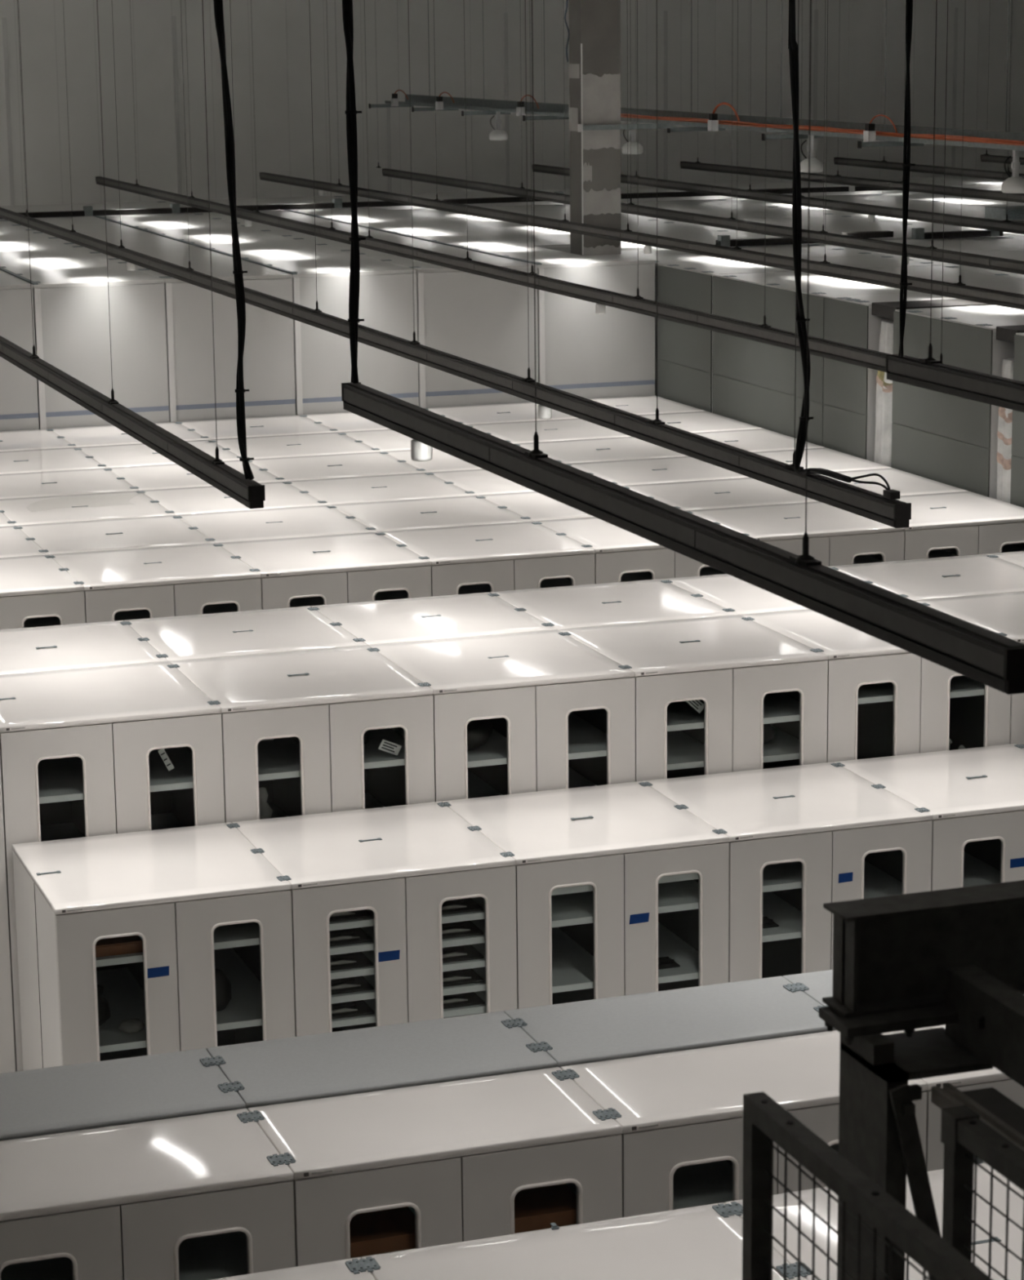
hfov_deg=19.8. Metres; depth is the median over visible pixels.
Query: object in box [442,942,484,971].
shelf
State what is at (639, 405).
storage cabinet
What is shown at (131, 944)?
box
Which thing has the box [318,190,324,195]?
sensor
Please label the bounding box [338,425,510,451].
storage cabinet
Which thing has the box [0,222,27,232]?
tall cabinet
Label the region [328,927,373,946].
tray
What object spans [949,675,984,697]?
shelf
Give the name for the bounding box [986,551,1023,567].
storage cabinet
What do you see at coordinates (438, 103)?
junction box
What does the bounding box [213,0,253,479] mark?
power cable
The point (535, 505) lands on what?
storage cabinet
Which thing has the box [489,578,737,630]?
storage cabinet
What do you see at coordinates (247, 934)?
shelf
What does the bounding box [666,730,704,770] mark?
shelf
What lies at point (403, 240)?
tall cabinet
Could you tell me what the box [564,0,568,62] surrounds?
loose wire
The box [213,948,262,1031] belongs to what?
shelf
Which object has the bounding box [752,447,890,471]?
storage cabinet
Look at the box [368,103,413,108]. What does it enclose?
cantilever arm
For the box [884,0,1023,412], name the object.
rail
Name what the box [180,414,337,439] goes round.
storage cabinet
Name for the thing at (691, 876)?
shelf
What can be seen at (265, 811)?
figurine
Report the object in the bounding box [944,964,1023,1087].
steel beam
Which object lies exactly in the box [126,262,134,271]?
sensor
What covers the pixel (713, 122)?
junction box
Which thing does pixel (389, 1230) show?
window
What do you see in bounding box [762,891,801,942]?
shelf
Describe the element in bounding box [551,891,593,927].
shelf
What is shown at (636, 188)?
tall cabinet
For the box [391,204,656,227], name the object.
tall cabinet
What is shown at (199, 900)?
storage cabinet
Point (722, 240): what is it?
cable trunking
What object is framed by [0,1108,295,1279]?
storage cabinet
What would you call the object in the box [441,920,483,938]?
tray
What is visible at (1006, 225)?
rail
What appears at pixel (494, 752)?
shelf
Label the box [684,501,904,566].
storage cabinet
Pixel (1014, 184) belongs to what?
pendant lamp
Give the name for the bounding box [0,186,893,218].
cable trunking
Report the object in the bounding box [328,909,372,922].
tray
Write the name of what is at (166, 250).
tall cabinet
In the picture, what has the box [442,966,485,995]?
shelf
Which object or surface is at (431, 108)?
cantilever arm
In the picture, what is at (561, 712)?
storage cabinet
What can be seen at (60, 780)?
shelf
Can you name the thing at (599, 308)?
sensor
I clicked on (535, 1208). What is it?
box
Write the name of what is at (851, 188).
sensor
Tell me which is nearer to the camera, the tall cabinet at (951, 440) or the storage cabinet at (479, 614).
the storage cabinet at (479, 614)
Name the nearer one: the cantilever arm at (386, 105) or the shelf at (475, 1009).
the shelf at (475, 1009)
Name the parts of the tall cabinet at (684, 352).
panel, panel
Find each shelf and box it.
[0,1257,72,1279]
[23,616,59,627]
[37,756,83,804]
[40,822,83,841]
[95,935,142,967]
[96,967,146,1053]
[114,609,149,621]
[148,746,192,791]
[177,1231,247,1279]
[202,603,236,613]
[213,922,259,949]
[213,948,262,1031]
[257,737,300,781]
[267,802,287,817]
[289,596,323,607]
[328,909,373,930]
[329,925,373,955]
[330,950,374,979]
[330,974,375,1004]
[331,998,375,1027]
[350,1206,415,1258]
[363,728,404,768]
[364,793,384,808]
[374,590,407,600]
[441,897,484,924]
[441,919,484,947]
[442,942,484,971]
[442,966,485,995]
[443,990,485,1017]
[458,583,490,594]
[466,728,506,767]
[467,769,502,798]
[515,1182,576,1233]
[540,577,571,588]
[551,884,592,895]
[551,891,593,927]
[551,927,593,993]
[568,712,606,759]
[568,766,595,788]
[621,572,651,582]
[657,872,698,883]
[657,880,698,913]
[657,921,698,983]
[666,701,704,731]
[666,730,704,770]
[673,1160,732,1209]
[699,566,725,576]
[762,861,801,892]
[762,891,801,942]
[763,692,799,724]
[763,724,799,762]
[825,1143,838,1186]
[853,555,881,564]
[857,682,893,704]
[863,860,902,898]
[928,549,955,558]
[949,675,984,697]
[963,851,999,887]
[973,1154,984,1164]
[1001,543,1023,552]
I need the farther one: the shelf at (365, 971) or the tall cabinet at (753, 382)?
the tall cabinet at (753, 382)
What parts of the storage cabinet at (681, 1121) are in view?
door, panel, door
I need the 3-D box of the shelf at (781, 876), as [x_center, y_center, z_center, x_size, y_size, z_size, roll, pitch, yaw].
[1.240,1.215,16.293,0.566,0.035,1.194,-5,13,-19]
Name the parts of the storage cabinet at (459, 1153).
door, panel, door, connector plate, connector plate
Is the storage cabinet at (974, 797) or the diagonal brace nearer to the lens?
the diagonal brace
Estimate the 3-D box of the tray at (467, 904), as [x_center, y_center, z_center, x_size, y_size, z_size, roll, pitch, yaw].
[-0.337,1.359,15.367,0.260,0.038,0.400,-5,13,-19]
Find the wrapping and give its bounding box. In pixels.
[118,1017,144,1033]
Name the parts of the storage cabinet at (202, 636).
connector plate, connector plate, connector plate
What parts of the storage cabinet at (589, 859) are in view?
door, panel, tape strip, connector plate, door, connector plate, connector plate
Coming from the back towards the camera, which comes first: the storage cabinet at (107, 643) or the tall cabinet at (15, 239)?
the tall cabinet at (15, 239)
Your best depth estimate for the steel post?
5.61 m
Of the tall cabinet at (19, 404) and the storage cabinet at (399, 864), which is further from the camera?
the tall cabinet at (19, 404)
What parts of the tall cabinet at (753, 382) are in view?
panel, connector plate, panel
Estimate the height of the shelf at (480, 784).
0.035 m
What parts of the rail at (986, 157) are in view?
panel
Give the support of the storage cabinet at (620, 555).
on the floor
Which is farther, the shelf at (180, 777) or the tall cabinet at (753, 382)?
the tall cabinet at (753, 382)
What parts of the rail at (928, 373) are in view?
panel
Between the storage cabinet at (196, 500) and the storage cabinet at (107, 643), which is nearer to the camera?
the storage cabinet at (107, 643)
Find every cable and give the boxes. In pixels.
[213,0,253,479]
[342,0,365,383]
[620,113,1023,146]
[787,0,852,482]
[897,0,915,356]
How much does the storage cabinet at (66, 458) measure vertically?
2.108 m
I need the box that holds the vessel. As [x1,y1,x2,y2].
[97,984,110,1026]
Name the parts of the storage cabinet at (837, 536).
panel, door, door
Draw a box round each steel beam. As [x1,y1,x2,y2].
[822,880,1023,1017]
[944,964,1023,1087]
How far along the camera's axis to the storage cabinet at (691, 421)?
26.93 m
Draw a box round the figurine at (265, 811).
[258,786,272,819]
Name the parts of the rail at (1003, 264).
panel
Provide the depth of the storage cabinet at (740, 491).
22.82 m
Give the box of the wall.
[0,0,1023,205]
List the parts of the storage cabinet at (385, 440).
panel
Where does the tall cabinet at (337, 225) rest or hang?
on the floor
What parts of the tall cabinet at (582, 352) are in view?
panel, door, door rail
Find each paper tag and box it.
[157,748,173,770]
[377,739,401,755]
[685,699,704,713]
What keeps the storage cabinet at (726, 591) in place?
on the floor
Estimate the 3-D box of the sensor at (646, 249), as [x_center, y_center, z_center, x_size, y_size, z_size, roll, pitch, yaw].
[1.236,-3.563,26.726,0.074,0.078,0.082,-5,13,-19]
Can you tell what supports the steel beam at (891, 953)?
on the steel post
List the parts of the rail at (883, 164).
panel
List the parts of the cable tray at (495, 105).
hanger rod, hanger rod, hanger rod, hanger rod, rail, rail, hanger rod, hanger rod, hanger rod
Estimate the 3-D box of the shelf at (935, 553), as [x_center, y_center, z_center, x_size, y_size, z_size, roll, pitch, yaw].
[2.928,-0.658,21.997,0.566,0.035,1.228,-5,13,-19]
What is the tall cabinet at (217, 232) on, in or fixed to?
on the floor
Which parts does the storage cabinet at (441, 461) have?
panel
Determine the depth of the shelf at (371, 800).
17.33 m
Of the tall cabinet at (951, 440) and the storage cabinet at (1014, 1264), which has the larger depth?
the tall cabinet at (951, 440)
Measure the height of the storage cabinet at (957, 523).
2.104 m
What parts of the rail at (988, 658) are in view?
panel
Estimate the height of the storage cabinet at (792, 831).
1.474 m
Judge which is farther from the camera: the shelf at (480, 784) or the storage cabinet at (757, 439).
the storage cabinet at (757, 439)
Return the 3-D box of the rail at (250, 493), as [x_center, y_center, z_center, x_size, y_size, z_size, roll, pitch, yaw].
[-5.442,-5.086,24.220,0.072,4.091,26.494,-5,13,-19]
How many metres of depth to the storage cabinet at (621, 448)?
25.25 m
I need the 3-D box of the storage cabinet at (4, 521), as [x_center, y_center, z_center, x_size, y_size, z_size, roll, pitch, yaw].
[-4.435,0.094,22.367,1.218,2.108,1.281,-5,13,-19]
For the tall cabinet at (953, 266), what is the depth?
27.38 m
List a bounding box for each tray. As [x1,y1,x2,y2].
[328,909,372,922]
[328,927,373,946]
[329,951,373,970]
[330,975,373,995]
[331,1000,374,1018]
[384,0,1023,151]
[441,897,483,915]
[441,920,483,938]
[442,944,484,963]
[442,968,484,986]
[443,991,484,1008]
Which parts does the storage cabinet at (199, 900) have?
door, panel, tape strip, connector plate, door, connector plate, connector plate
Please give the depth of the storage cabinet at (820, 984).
11.85 m
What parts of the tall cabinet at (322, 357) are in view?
panel, door, door rail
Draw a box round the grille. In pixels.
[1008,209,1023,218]
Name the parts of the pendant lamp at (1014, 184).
stem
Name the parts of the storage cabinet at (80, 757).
door, panel, door, connector plate, connector plate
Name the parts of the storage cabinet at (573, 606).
connector plate, connector plate, connector plate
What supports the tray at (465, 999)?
on the storage cabinet at (399, 864)
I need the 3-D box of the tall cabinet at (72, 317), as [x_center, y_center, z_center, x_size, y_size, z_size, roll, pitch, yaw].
[-4.155,-1.842,28.340,1.216,3.432,2.418,-5,13,-19]
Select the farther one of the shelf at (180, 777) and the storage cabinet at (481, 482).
the storage cabinet at (481, 482)
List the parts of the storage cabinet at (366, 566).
door, panel, door, connector plate, connector plate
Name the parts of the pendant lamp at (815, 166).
stem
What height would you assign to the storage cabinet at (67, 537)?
2.108 m
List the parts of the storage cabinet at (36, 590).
panel, door, connector plate, connector plate, connector plate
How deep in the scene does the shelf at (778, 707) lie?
17.21 m
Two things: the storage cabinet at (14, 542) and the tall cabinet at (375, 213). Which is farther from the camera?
the tall cabinet at (375, 213)
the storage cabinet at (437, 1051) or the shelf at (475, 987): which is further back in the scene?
the shelf at (475, 987)
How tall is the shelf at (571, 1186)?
0.035 m
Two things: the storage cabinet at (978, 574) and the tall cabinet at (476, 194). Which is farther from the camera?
the tall cabinet at (476, 194)
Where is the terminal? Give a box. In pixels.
[984,205,1023,220]
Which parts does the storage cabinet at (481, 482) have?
panel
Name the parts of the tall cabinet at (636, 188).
panel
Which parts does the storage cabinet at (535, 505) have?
panel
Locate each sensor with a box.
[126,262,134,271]
[244,219,251,226]
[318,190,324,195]
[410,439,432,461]
[537,404,551,418]
[595,303,605,314]
[643,244,651,253]
[848,185,854,191]
[867,214,875,222]
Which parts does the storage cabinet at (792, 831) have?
door, panel, connector plate, tape strip, connector plate, door, connector plate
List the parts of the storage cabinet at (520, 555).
door, panel, door, connector plate, connector plate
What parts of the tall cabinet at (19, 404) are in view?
panel, door rail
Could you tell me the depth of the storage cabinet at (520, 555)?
20.45 m
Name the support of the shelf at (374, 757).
attached to the storage cabinet at (317, 706)
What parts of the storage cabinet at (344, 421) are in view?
panel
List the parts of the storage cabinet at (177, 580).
door, panel, door, connector plate, connector plate, connector plate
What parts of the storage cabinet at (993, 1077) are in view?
panel, door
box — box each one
[95,935,142,957]
[391,89,408,106]
[435,91,453,110]
[514,1183,576,1233]
[515,94,538,115]
[707,102,739,130]
[862,114,897,142]
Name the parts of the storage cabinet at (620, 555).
panel, door, door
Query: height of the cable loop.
0.084 m
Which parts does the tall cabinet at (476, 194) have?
panel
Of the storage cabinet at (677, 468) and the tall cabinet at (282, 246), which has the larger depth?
the tall cabinet at (282, 246)
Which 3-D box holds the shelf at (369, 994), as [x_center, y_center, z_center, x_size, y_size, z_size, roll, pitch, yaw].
[-1.024,1.725,15.597,0.566,0.035,1.194,-5,13,-19]
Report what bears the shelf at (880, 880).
attached to the storage cabinet at (792, 831)
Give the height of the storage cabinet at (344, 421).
2.108 m
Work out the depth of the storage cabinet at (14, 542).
20.91 m
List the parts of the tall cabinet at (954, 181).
panel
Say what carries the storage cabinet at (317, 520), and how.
on the floor
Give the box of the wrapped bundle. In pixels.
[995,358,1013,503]
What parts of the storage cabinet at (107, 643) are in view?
connector plate, connector plate, connector plate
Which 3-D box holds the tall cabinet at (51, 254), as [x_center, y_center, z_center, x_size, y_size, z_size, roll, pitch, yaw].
[-4.942,-2.301,30.562,1.216,3.432,2.385,-5,13,-19]
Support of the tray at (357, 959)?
on the storage cabinet at (399, 864)
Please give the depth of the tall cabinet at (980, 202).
38.18 m
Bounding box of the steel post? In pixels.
[818,1004,992,1279]
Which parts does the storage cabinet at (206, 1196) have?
door, panel, door, connector plate, connector plate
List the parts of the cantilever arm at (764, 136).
plate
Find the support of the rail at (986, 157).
hanging from the ceiling
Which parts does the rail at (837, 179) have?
panel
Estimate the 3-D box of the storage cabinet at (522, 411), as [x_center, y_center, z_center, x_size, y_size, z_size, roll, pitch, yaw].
[-0.058,-1.126,27.924,1.218,2.108,1.281,-5,13,-19]
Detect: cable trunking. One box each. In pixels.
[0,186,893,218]
[715,235,849,246]
[841,230,893,238]
[911,227,1003,239]
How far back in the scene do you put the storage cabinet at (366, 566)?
20.07 m
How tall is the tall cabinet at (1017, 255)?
3.392 m
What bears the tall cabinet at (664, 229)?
on the floor
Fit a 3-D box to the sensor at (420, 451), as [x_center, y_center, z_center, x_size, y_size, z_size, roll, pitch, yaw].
[-0.312,-0.659,10.090,0.074,0.078,0.082,-5,13,-19]
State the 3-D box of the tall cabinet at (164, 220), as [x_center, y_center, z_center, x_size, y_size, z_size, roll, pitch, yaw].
[-4.200,-3.401,35.753,1.216,3.432,2.385,-5,13,-19]
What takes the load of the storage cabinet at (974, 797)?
on the floor
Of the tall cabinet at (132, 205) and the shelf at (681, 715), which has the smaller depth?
the shelf at (681, 715)
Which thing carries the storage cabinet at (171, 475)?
on the floor
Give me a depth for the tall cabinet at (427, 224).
33.89 m
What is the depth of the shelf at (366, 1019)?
15.09 m
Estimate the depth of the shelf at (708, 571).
21.21 m
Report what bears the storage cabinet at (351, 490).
on the floor
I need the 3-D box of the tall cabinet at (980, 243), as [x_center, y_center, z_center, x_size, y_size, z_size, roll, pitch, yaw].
[4.417,-2.464,30.917,2.296,3.392,1.736,-5,13,-19]
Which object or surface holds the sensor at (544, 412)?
attached to the rail at (895, 513)
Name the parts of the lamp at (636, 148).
stem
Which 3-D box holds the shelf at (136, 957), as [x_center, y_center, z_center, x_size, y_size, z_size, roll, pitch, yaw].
[-2.161,1.486,15.145,0.566,0.035,1.194,-5,13,-19]
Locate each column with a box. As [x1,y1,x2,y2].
[568,0,621,255]
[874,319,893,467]
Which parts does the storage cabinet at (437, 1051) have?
connector plate, connector plate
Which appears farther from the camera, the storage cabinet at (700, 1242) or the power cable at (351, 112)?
the power cable at (351, 112)
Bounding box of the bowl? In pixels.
[466,719,493,750]
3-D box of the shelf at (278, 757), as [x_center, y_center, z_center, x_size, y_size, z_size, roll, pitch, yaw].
[-1.486,0.629,16.609,0.566,0.035,1.219,-5,13,-19]
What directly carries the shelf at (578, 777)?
attached to the storage cabinet at (561, 712)
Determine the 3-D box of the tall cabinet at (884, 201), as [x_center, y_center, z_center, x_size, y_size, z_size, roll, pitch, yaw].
[4.370,-3.936,37.918,2.296,3.392,3.786,-5,13,-19]
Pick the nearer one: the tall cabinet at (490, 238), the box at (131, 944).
the box at (131, 944)
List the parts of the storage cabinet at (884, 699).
door, panel, door, connector plate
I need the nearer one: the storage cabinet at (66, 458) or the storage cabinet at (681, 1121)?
the storage cabinet at (681, 1121)
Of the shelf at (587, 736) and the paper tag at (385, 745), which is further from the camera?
the shelf at (587, 736)
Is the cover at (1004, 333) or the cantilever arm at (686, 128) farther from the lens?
the cantilever arm at (686, 128)
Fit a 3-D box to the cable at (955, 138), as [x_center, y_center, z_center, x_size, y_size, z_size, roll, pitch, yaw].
[3.058,-4.712,27.129,0.132,0.055,12.000,-5,13,-19]
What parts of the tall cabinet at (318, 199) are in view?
panel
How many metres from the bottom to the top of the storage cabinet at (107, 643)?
2.108 m
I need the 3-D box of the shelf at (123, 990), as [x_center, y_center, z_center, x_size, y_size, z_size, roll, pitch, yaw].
[-2.156,1.927,15.237,0.566,0.035,1.194,-5,13,-19]
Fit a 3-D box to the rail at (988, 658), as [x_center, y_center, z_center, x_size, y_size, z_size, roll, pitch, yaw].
[0.218,-2.081,8.169,0.072,3.491,5.094,-5,13,-19]
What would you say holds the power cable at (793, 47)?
hanging from the ceiling
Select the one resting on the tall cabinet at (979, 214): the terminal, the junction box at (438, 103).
the terminal
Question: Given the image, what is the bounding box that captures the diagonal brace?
[888,1083,941,1279]
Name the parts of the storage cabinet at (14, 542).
connector plate, connector plate, connector plate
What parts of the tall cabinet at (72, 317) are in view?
panel, door, door rail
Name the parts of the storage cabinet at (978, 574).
connector plate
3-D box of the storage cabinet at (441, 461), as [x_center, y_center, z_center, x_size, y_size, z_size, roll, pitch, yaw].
[-0.326,-0.529,25.099,1.218,2.108,1.301,-5,13,-19]
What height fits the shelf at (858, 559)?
0.035 m
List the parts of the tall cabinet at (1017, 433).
panel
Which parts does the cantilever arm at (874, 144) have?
plate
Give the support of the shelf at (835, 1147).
attached to the storage cabinet at (681, 1121)
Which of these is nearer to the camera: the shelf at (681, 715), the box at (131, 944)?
the box at (131, 944)
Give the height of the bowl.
0.150 m
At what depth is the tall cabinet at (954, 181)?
41.65 m
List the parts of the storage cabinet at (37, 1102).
connector plate, connector plate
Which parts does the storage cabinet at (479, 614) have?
connector plate, connector plate, connector plate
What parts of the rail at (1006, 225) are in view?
panel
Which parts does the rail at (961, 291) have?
panel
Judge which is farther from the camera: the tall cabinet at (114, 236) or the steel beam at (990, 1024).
the tall cabinet at (114, 236)
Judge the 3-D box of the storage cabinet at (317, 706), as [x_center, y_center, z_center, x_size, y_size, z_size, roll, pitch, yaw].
[-1.189,1.222,16.828,1.218,2.108,1.292,-5,13,-19]
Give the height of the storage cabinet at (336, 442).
2.108 m
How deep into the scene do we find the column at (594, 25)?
29.20 m
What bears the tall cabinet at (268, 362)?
on the floor
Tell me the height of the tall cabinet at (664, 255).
3.392 m
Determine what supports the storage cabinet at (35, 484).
on the floor
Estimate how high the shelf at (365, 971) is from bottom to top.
0.035 m
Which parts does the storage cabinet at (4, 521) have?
connector plate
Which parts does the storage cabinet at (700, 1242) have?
connector plate, connector plate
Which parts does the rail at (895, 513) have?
panel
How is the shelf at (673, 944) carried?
attached to the storage cabinet at (589, 859)
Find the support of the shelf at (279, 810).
attached to the storage cabinet at (317, 706)
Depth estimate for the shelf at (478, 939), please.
15.21 m
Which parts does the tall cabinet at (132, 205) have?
panel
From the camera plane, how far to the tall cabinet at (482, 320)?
28.19 m
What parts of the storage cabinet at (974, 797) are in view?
panel, door, tape strip, connector plate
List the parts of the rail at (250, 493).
panel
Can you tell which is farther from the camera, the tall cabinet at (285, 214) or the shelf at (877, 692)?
the tall cabinet at (285, 214)
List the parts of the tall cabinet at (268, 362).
panel, door, door rail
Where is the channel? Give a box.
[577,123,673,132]
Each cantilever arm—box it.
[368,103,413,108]
[411,106,458,111]
[461,111,510,115]
[522,115,568,120]
[666,126,724,133]
[761,133,823,140]
[857,141,924,148]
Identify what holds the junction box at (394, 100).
attached to the cable tray at (495, 105)
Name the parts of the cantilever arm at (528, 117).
arm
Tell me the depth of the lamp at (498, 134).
36.35 m
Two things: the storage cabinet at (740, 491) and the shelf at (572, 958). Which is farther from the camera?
the storage cabinet at (740, 491)
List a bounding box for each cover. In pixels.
[871,298,994,319]
[995,324,1023,342]
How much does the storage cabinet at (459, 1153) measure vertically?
1.890 m
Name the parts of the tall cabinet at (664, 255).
panel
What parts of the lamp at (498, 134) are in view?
stem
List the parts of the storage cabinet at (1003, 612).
panel, door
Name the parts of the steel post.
plate, cap plate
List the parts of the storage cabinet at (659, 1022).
connector plate, connector plate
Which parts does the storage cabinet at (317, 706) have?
door, panel, connector plate, door, connector plate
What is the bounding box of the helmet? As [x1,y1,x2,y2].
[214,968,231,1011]
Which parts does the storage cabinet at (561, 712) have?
door, panel, connector plate, door, connector plate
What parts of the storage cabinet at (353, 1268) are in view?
connector plate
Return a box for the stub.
[550,1222,559,1230]
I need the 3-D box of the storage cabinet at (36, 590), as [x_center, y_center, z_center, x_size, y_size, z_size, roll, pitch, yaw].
[-3.576,0.594,19.943,1.218,2.108,1.302,-5,13,-19]
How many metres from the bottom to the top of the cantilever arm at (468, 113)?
0.065 m
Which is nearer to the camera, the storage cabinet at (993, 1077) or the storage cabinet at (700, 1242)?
the storage cabinet at (700, 1242)
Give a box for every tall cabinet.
[0,201,187,219]
[0,216,133,231]
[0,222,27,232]
[0,231,66,248]
[0,245,111,265]
[0,261,168,429]
[0,270,39,431]
[30,228,177,245]
[69,241,231,261]
[93,213,231,228]
[113,257,295,422]
[133,225,285,241]
[155,195,373,213]
[179,237,344,257]
[190,210,333,224]
[231,252,418,415]
[236,221,393,237]
[284,207,430,221]
[288,234,457,252]
[331,191,549,209]
[335,217,494,234]
[347,248,537,408]
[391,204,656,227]
[394,230,569,253]
[460,245,654,399]
[485,222,759,253]
[533,186,718,204]
[550,199,830,221]
[621,244,869,395]
[657,215,947,240]
[657,255,931,413]
[706,181,881,199]
[711,265,1023,446]
[713,194,984,215]
[801,236,1023,255]
[822,287,1023,462]
[836,210,1023,235]
[871,190,1023,207]
[873,176,1004,193]
[874,248,1023,265]
[891,305,1023,499]
[936,264,1023,279]
[996,235,1023,240]
[1009,332,1023,507]
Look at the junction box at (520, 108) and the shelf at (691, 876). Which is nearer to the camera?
the shelf at (691, 876)
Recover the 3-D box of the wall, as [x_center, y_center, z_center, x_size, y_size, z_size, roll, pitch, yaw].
[-3.591,-6.938,41.920,33.000,7.800,0.220,-5,13,-19]
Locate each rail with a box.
[0,0,265,508]
[0,0,911,528]
[95,0,947,372]
[259,0,1023,310]
[341,0,1023,694]
[374,0,1023,274]
[532,0,1023,234]
[680,0,1023,203]
[833,14,1023,180]
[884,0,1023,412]
[980,0,1023,164]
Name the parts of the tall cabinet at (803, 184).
panel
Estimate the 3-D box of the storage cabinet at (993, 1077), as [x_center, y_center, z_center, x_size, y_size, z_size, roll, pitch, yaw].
[2.013,2.433,11.424,1.229,1.890,0.658,-5,13,-19]
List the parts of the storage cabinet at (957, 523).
door, panel, door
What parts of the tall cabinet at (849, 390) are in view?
connector plate, panel, connector plate, connector plate, panel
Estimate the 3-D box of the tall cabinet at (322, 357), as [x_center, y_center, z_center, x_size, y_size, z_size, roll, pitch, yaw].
[-1.849,-2.033,29.117,1.216,3.432,2.418,-5,13,-19]
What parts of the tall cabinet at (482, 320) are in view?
panel, door rail, door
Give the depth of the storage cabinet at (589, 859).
15.55 m
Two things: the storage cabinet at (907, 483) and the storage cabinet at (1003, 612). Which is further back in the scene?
the storage cabinet at (907, 483)
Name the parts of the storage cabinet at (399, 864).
door, panel, tape strip, connector plate, door, connector plate, connector plate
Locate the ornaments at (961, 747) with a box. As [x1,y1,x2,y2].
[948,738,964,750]
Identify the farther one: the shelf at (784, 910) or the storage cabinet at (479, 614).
the storage cabinet at (479, 614)
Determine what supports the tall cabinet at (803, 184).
on the floor
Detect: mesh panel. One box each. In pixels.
[742,1091,992,1279]
[940,1105,1023,1279]
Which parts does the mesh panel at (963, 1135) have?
rail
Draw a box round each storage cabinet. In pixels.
[0,428,75,451]
[0,447,106,474]
[0,467,138,498]
[0,490,174,525]
[0,510,16,526]
[0,525,48,557]
[0,554,84,629]
[0,620,168,675]
[0,661,224,1071]
[0,761,15,1073]
[0,1048,245,1141]
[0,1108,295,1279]
[11,822,294,1071]
[16,515,214,555]
[48,542,262,622]
[49,422,208,447]
[76,439,240,468]
[106,459,284,490]
[124,605,366,662]
[139,481,327,515]
[169,644,434,822]
[175,505,376,542]
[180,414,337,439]
[205,1010,557,1109]
[209,431,379,458]
[211,1256,380,1279]
[216,532,431,609]
[231,801,516,1036]
[247,1066,622,1266]
[249,451,426,481]
[285,472,475,505]
[302,408,462,431]
[311,591,555,645]
[328,495,531,532]
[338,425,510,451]
[360,1201,812,1279]
[368,629,635,801]
[377,520,595,596]
[381,444,561,472]
[423,402,576,424]
[428,463,617,495]
[442,781,728,1008]
[465,417,631,443]
[477,486,679,520]
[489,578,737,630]
[503,976,836,1067]
[513,436,687,463]
[533,511,749,583]
[558,614,827,782]
[560,1030,927,1217]
[564,456,748,485]
[590,395,703,414]
[621,477,817,510]
[637,410,762,432]
[642,761,932,982]
[662,566,911,614]
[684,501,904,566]
[692,428,823,452]
[724,1162,1023,1279]
[739,600,1011,762]
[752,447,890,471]
[782,969,1023,1005]
[820,467,968,495]
[827,554,1023,600]
[834,743,1023,890]
[881,1025,1023,1171]
[895,491,1023,559]
[914,591,1023,744]
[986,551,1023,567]
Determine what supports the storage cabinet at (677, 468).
on the floor
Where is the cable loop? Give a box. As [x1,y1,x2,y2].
[850,473,900,499]
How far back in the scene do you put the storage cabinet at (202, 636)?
17.77 m
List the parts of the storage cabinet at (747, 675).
door, panel, connector plate, door, connector plate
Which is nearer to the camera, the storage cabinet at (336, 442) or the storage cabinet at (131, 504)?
the storage cabinet at (131, 504)
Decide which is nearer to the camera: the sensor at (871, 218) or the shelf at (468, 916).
the shelf at (468, 916)
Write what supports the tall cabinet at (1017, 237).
on the floor
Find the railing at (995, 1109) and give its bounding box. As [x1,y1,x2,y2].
[930,1082,1023,1151]
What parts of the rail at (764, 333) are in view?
panel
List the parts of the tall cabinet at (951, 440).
connector plate, connector plate, panel, connector plate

